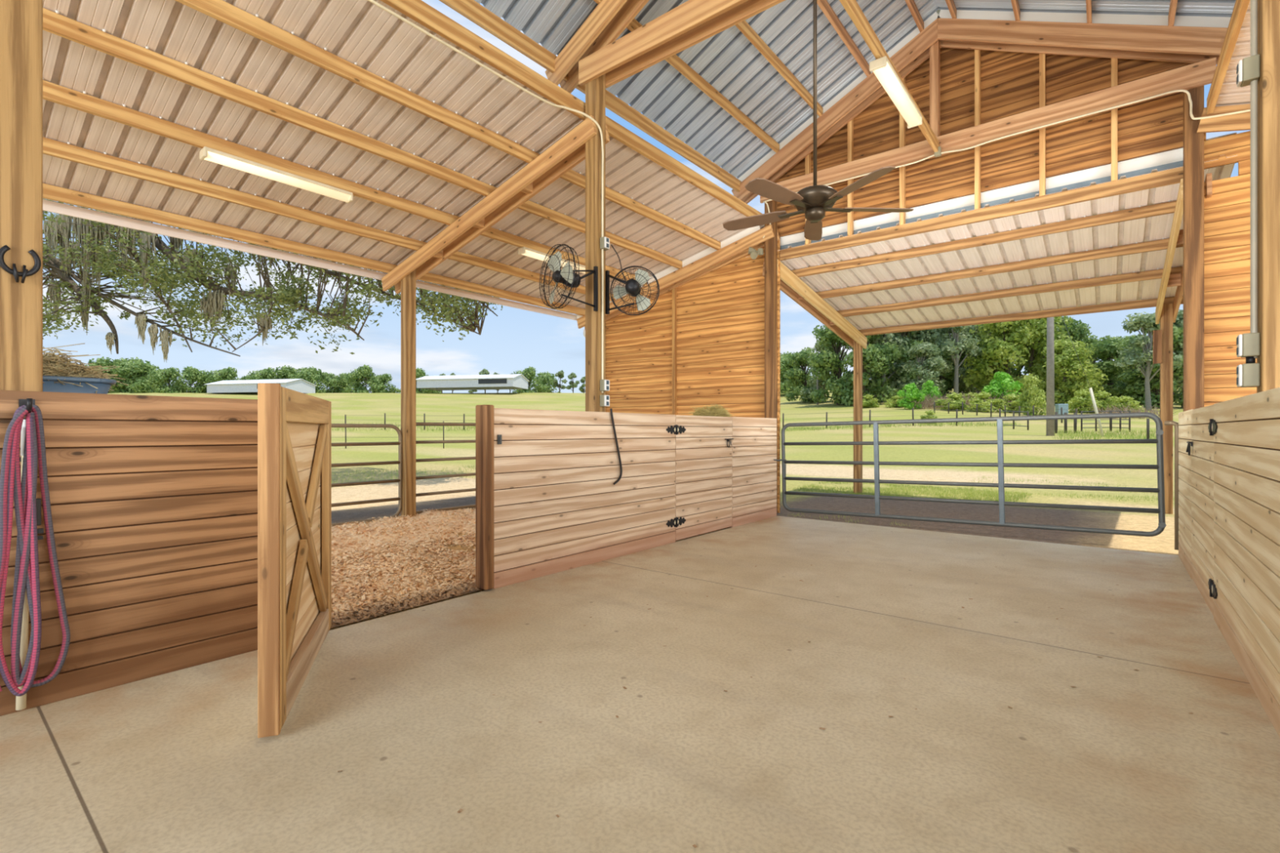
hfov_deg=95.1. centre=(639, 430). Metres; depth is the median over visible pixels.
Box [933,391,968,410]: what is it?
bush
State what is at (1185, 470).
wall
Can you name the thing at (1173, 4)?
purlin
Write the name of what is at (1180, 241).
blocking
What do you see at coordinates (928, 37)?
rafter
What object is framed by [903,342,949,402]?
tree
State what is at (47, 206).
roof beam
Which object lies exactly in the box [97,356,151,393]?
tree
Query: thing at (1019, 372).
tree
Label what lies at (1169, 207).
purlin
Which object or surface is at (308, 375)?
tree
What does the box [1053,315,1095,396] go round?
tree
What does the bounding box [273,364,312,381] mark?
tree
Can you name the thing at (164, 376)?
tree
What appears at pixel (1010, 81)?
wall
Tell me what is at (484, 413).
post
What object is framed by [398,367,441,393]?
tree
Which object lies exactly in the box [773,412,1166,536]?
gate
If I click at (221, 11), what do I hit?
purlin
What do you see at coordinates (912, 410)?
wire fence
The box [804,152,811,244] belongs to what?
stud
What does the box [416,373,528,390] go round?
barn
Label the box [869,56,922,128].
tube light
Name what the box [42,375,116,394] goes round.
tub
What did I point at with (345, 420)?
wire fence
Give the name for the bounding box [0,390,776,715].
wall
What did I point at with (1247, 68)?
outlet box
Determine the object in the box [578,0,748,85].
tie beam
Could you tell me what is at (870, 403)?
bush
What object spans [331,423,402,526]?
gate
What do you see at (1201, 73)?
tie beam
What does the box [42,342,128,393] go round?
heap
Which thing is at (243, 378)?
tree
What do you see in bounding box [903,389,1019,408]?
bushes
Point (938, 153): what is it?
junction box
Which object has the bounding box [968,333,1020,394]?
tree
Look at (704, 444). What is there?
door
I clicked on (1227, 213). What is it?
wall
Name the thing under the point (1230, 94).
wall
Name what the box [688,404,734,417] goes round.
heap
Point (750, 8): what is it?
tie beam
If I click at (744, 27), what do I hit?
purlin
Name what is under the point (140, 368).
tree
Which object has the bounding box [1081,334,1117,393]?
tree
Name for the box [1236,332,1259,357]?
outlet box
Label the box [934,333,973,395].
tree
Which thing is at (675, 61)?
purlin
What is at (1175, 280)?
blocking
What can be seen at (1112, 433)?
grass blades
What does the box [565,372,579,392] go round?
tree
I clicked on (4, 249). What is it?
hook
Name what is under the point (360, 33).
ceiling
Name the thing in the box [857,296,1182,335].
beam
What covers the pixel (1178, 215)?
rafter
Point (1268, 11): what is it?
timber post
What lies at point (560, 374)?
tree
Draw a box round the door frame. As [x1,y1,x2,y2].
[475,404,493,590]
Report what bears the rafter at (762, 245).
attached to the timber post at (771, 245)
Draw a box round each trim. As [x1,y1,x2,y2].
[576,225,759,319]
[737,9,1231,182]
[780,132,1236,245]
[780,160,1182,249]
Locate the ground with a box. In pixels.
[106,375,1182,630]
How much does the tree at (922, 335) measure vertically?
14.769 m
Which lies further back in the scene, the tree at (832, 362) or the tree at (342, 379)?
the tree at (342, 379)
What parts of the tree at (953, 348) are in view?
crown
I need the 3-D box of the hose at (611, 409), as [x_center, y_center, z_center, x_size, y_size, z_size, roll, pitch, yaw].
[-0.231,0.157,5.679,0.029,0.738,0.168,0,0,39]
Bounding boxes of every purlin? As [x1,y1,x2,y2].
[42,7,682,268]
[42,80,647,285]
[42,137,615,301]
[42,182,585,315]
[174,0,720,249]
[438,0,741,191]
[593,0,779,152]
[735,20,822,116]
[790,200,1176,277]
[815,238,1182,298]
[817,0,871,76]
[836,266,1182,316]
[904,0,924,32]
[945,0,956,18]
[1010,0,1020,21]
[1085,0,1092,23]
[1168,0,1177,26]
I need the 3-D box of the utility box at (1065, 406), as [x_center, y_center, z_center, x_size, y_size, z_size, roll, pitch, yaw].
[41.797,-2.066,58.000,0.900,1.100,0.700,0,0,10]
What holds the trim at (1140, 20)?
attached to the ceiling at (727, 60)
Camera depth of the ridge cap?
7.13 m
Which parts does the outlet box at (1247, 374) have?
plate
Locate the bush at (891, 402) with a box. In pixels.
[884,395,903,408]
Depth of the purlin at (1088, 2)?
6.01 m
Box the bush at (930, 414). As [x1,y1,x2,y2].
[919,410,937,423]
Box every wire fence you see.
[331,421,475,448]
[344,413,464,430]
[782,408,1000,428]
[933,401,1077,422]
[1054,412,1076,433]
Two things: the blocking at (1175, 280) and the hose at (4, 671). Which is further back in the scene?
the blocking at (1175, 280)
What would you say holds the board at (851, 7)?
attached to the tie beam at (691, 14)
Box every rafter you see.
[381,115,596,291]
[394,124,609,293]
[545,0,627,85]
[559,0,648,93]
[577,224,773,328]
[584,230,779,328]
[731,18,937,199]
[741,40,941,204]
[762,261,853,347]
[777,258,866,349]
[941,40,1219,64]
[1155,178,1182,324]
[1173,173,1212,322]
[1196,103,1250,133]
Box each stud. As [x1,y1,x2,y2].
[671,288,676,414]
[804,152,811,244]
[847,118,853,235]
[899,76,905,225]
[974,49,981,209]
[1039,53,1045,196]
[1111,57,1117,181]
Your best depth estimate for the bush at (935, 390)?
71.62 m
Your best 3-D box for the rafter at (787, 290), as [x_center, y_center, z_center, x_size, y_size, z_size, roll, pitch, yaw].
[3.142,-2.089,10.348,0.040,0.884,4.154,0,0,39]
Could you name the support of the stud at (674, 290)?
attached to the wall at (721, 312)
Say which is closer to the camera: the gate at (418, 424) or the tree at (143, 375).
the gate at (418, 424)
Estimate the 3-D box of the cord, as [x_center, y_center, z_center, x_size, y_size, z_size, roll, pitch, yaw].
[-0.197,-1.579,5.588,0.170,0.404,0.025,0,0,17]
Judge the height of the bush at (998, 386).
4.953 m
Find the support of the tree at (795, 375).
on the ground
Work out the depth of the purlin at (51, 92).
5.34 m
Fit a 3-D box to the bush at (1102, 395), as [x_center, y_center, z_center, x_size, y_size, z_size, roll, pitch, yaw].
[49.137,-2.913,62.013,3.431,2.697,3.277,0,0,-39]
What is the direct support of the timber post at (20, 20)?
on the ground
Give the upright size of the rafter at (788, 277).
0.884 m
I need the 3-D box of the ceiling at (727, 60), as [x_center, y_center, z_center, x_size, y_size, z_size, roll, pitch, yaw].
[0.348,-4.483,3.024,5.559,1.352,11.555,0,0,39]
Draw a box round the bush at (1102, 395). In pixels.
[1084,390,1119,413]
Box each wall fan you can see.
[539,244,598,311]
[605,266,659,315]
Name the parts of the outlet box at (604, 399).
plate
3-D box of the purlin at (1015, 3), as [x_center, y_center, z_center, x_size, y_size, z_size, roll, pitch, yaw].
[0.824,-4.669,2.308,0.040,0.122,11.032,0,0,39]
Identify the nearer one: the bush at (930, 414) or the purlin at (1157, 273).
the purlin at (1157, 273)
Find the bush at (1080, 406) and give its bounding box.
[1064,388,1102,413]
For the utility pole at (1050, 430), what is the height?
10.000 m
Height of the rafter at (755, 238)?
1.085 m
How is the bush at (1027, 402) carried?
on the ground
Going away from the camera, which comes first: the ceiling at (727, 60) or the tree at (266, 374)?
the ceiling at (727, 60)
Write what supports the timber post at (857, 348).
on the ground
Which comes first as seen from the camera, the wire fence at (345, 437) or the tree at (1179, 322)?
the wire fence at (345, 437)
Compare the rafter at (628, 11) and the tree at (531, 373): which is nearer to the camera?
the rafter at (628, 11)
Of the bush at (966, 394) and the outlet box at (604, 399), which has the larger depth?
the bush at (966, 394)
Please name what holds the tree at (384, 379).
on the ground
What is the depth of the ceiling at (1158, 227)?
8.48 m
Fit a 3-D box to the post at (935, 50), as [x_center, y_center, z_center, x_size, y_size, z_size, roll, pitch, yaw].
[3.634,-4.169,7.212,0.100,1.220,0.100,0,0,39]
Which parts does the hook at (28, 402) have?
plate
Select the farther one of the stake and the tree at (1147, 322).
the tree at (1147, 322)
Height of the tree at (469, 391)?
5.484 m
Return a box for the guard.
[1061,315,1104,436]
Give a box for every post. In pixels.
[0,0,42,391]
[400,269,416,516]
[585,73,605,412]
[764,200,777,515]
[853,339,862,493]
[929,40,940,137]
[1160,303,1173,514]
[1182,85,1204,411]
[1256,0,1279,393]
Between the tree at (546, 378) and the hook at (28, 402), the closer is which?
the hook at (28, 402)
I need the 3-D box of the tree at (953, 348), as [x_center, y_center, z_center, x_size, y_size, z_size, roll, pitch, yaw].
[43.061,-10.962,79.715,7.877,15.034,6.219,0,0,13]
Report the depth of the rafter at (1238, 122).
5.54 m
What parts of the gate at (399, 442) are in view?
rail, rail, rail, rail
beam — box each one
[42,199,577,320]
[380,0,761,217]
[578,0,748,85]
[605,0,785,88]
[760,57,1216,203]
[779,166,1182,260]
[857,296,1182,335]
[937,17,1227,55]
[1206,0,1249,114]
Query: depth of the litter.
2.62 m
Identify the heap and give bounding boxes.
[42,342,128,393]
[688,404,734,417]
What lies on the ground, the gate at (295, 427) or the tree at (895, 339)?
the tree at (895, 339)
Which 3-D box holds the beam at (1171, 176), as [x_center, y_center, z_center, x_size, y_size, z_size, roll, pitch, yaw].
[3.836,-2.589,7.242,4.510,0.150,0.050,0,0,39]
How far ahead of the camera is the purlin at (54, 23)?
4.87 m
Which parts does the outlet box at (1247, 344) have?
plate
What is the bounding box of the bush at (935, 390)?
[919,379,942,406]
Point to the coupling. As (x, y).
(1248, 359)
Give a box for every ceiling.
[42,0,764,313]
[474,0,1235,178]
[747,154,1237,329]
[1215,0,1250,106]
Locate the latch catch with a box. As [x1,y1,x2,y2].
[497,435,502,444]
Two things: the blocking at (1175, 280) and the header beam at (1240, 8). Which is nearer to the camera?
the header beam at (1240, 8)
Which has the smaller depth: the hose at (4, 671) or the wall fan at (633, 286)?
the hose at (4, 671)
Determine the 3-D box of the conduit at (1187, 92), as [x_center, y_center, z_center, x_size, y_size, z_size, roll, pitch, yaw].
[3.763,-3.149,6.958,5.032,0.400,0.060,0,0,39]
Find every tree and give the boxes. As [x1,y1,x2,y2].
[42,198,502,361]
[84,356,138,393]
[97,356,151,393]
[120,361,173,393]
[132,375,162,393]
[146,367,195,393]
[163,365,210,393]
[203,366,237,386]
[234,374,250,380]
[246,367,276,379]
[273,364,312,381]
[287,366,327,393]
[315,372,341,393]
[327,372,356,393]
[342,364,390,393]
[368,373,400,393]
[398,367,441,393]
[468,390,477,393]
[478,368,489,392]
[512,366,550,392]
[529,371,561,392]
[552,369,567,392]
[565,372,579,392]
[578,376,585,393]
[780,351,799,391]
[780,352,813,395]
[782,346,826,402]
[800,341,847,402]
[807,324,868,404]
[834,333,901,406]
[868,332,912,402]
[875,329,928,399]
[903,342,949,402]
[905,328,953,397]
[924,325,985,394]
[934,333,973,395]
[945,324,997,395]
[960,319,1046,399]
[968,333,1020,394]
[1008,344,1036,377]
[1009,315,1076,395]
[1032,339,1107,404]
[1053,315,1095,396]
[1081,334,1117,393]
[1086,334,1131,402]
[1094,333,1151,392]
[1105,337,1176,405]
[1114,311,1182,410]
[1120,325,1182,408]
[1144,309,1182,407]
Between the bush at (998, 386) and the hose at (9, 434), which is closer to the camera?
the hose at (9, 434)
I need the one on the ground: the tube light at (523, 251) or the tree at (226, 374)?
the tree at (226, 374)
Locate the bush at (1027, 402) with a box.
[1018,373,1046,415]
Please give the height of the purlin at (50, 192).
0.126 m
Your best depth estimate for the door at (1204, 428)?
4.29 m
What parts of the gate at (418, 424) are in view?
rail, rail, rail, rail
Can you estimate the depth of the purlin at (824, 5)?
6.87 m
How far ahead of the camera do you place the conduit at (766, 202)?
8.48 m
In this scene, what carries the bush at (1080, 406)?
on the ground
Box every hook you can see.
[0,244,40,283]
[18,398,35,413]
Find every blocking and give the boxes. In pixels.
[432,248,443,258]
[472,217,484,228]
[520,182,533,194]
[1167,273,1181,287]
[1176,229,1182,244]
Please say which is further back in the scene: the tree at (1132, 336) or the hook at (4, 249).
the tree at (1132, 336)
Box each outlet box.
[600,236,609,250]
[600,379,609,391]
[600,395,609,406]
[1236,53,1259,87]
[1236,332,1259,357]
[1236,363,1259,387]
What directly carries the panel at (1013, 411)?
on the ground
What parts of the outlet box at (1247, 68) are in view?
plate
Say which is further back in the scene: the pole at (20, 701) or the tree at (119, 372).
the tree at (119, 372)
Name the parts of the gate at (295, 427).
plank panel, rail, rail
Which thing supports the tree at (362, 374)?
on the ground
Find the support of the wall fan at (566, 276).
attached to the timber post at (595, 90)
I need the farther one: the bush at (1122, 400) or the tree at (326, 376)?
the tree at (326, 376)
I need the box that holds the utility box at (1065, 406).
[1054,404,1068,414]
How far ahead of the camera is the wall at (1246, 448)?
2.84 m
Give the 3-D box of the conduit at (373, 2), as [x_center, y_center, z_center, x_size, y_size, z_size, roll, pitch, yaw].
[-1.924,-1.670,3.893,0.161,2.622,4.668,0,0,41]
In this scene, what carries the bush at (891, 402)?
on the ground
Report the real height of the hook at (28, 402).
0.071 m
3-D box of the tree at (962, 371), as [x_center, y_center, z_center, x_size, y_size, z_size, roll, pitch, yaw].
[50.230,-11.824,88.307,7.851,14.769,9.121,0,0,29]
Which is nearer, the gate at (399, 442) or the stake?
the gate at (399, 442)
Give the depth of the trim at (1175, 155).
6.92 m
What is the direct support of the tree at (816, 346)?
on the ground
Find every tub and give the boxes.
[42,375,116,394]
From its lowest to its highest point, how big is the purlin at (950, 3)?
0.122 m
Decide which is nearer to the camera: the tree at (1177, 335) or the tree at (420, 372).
the tree at (1177, 335)
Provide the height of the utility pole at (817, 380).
6.700 m
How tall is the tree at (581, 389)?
6.855 m
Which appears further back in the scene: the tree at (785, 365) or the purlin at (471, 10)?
the tree at (785, 365)
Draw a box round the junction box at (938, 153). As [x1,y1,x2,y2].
[933,146,941,157]
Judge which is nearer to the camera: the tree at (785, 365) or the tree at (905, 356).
the tree at (905, 356)
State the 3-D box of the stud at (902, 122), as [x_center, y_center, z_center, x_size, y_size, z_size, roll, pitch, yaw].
[3.406,-3.706,7.593,0.055,2.095,0.085,0,0,39]
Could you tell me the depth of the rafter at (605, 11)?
5.59 m
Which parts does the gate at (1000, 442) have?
chain, rail, rail, rail, rail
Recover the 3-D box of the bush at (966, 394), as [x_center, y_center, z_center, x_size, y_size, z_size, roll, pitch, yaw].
[39.228,-3.525,69.966,3.278,2.119,3.431,0,0,-32]
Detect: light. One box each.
[199,146,353,203]
[517,246,585,274]
[748,246,763,259]
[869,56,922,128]
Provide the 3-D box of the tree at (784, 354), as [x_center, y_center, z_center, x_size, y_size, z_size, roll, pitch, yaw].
[31.330,-12.207,128.314,11.949,10.341,11.111,0,0,29]
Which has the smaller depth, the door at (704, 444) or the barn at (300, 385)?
the door at (704, 444)
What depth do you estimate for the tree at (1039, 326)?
80.14 m
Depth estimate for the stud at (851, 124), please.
7.98 m
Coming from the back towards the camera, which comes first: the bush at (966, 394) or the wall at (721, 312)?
the bush at (966, 394)
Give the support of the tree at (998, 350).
on the ground
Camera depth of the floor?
2.49 m
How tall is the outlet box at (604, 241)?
0.110 m
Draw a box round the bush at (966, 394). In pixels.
[962,391,976,404]
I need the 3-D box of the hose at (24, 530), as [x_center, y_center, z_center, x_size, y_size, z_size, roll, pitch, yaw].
[-2.686,0.502,2.557,0.023,1.222,0.087,0,0,39]
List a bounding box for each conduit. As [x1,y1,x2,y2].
[367,0,604,393]
[763,89,1250,202]
[763,201,770,238]
[1250,0,1257,358]
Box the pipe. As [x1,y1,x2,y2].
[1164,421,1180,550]
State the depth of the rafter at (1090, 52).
6.36 m
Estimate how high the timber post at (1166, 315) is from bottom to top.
3.176 m
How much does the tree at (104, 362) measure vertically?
12.926 m
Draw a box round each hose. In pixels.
[0,404,28,691]
[0,404,41,696]
[10,404,70,687]
[10,412,37,687]
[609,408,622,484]
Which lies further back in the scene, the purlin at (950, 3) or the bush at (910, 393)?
the bush at (910, 393)
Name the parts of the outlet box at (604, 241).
plate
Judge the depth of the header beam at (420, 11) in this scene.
5.20 m
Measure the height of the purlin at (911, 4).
0.122 m
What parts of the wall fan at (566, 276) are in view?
blade, blade, blade, motor, bracket arm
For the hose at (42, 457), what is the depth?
2.61 m
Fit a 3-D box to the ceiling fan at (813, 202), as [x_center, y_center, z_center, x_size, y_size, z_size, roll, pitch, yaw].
[1.194,-3.141,4.145,1.322,3.315,1.340,0,0,39]
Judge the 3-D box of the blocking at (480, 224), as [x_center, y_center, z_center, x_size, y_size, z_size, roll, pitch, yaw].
[-1.898,-2.452,6.826,0.090,0.150,0.140,0,0,39]
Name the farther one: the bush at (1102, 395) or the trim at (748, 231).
the bush at (1102, 395)
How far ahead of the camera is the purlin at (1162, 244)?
8.28 m
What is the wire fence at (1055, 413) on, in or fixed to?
on the ground
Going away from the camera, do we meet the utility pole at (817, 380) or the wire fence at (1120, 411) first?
the wire fence at (1120, 411)
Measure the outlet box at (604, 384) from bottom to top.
0.110 m
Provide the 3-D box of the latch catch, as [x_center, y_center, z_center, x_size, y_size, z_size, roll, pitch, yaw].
[-1.101,0.071,4.605,0.027,0.075,0.035,0,0,39]
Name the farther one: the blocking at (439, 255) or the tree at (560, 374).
the tree at (560, 374)
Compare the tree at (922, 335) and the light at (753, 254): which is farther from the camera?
the tree at (922, 335)
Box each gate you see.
[257,382,331,737]
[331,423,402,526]
[416,422,475,514]
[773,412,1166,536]
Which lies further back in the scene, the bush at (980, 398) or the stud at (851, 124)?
the bush at (980, 398)
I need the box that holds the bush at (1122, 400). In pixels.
[1107,395,1144,413]
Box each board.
[839,0,938,152]
[1152,329,1161,364]
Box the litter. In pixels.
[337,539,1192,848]
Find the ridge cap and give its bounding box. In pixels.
[918,0,958,20]
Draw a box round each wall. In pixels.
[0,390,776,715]
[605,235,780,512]
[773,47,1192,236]
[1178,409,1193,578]
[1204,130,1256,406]
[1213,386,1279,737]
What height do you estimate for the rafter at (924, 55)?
1.561 m
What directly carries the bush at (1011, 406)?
on the ground
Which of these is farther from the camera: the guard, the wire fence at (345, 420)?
the wire fence at (345, 420)
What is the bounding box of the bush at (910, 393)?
[896,382,925,409]
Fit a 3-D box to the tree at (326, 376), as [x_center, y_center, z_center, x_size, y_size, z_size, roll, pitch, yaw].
[-80.898,-11.138,150.310,8.889,8.273,9.559,0,0,-26]
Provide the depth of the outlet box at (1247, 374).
2.89 m
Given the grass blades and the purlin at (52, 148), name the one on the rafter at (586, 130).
the purlin at (52, 148)
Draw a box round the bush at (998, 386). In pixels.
[982,371,1023,404]
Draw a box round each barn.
[204,378,316,393]
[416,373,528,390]
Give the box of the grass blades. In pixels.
[331,421,1174,526]
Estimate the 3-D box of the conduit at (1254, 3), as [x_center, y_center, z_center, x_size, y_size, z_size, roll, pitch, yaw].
[3.046,-1.759,2.902,0.026,2.800,0.026,0,0,39]
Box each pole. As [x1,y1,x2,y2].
[15,419,29,710]
[816,371,818,404]
[1045,316,1054,435]
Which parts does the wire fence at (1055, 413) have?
post, post, post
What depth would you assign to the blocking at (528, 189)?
6.29 m
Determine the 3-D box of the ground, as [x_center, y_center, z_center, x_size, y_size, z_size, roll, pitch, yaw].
[28.343,-3.039,252.640,596.740,19.111,512.857,0,0,39]
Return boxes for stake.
[1146,418,1149,439]
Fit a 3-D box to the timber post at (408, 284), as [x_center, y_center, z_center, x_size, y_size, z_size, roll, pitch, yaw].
[-3.076,-0.506,7.771,0.140,3.376,0.140,0,0,39]
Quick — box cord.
[610,244,626,281]
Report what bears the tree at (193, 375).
on the ground
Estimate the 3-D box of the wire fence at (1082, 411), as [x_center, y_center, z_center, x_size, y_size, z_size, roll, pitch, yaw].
[29.619,-0.557,37.998,1.968,1.485,0.095,0,0,0]
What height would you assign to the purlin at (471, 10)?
0.170 m
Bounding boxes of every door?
[666,414,733,540]
[1186,404,1217,616]
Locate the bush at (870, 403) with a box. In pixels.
[862,394,879,408]
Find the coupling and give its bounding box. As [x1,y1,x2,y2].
[1245,356,1255,363]
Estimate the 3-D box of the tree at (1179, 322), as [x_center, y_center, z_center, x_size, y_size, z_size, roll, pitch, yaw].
[64.575,-8.398,70.038,6.424,12.084,7.462,0,0,4]
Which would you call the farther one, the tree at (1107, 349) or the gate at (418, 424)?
the tree at (1107, 349)
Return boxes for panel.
[999,410,1028,430]
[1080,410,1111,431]
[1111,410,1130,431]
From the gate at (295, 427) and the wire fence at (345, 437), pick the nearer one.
the gate at (295, 427)
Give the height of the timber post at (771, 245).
4.740 m
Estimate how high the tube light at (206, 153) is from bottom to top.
0.090 m
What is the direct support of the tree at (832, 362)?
on the ground
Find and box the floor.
[0,515,1279,852]
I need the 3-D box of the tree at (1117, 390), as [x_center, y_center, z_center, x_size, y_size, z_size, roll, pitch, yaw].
[61.485,-7.025,72.128,6.364,8.705,7.099,0,0,-25]
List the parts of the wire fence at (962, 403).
post, post, post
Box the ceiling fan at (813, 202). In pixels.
[722,0,913,240]
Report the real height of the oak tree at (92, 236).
10.120 m
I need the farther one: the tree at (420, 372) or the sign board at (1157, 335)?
the tree at (420, 372)
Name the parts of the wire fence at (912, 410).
post, post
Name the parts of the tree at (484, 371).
crown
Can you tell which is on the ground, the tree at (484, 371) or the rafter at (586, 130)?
the tree at (484, 371)
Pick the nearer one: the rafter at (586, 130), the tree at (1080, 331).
the rafter at (586, 130)
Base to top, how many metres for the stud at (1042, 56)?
1.827 m
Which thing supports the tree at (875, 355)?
on the ground
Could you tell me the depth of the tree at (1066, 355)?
72.35 m
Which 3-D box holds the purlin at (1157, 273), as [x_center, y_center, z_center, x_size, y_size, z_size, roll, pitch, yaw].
[5.435,-2.152,9.420,5.200,0.122,0.045,0,0,39]
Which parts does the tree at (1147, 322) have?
crown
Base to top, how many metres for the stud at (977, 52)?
2.136 m
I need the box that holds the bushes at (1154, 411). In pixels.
[1089,403,1181,418]
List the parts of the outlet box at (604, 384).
plate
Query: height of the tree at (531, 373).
8.790 m
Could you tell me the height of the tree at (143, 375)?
8.273 m
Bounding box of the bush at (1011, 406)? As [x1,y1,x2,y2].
[991,393,1022,413]
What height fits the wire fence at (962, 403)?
2.797 m
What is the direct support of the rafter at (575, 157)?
attached to the timber post at (595, 90)
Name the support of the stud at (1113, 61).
on the beam at (1171, 176)
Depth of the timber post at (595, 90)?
5.60 m
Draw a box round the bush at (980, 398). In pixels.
[964,391,1003,412]
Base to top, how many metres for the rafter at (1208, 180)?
0.884 m
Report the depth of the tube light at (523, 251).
8.01 m

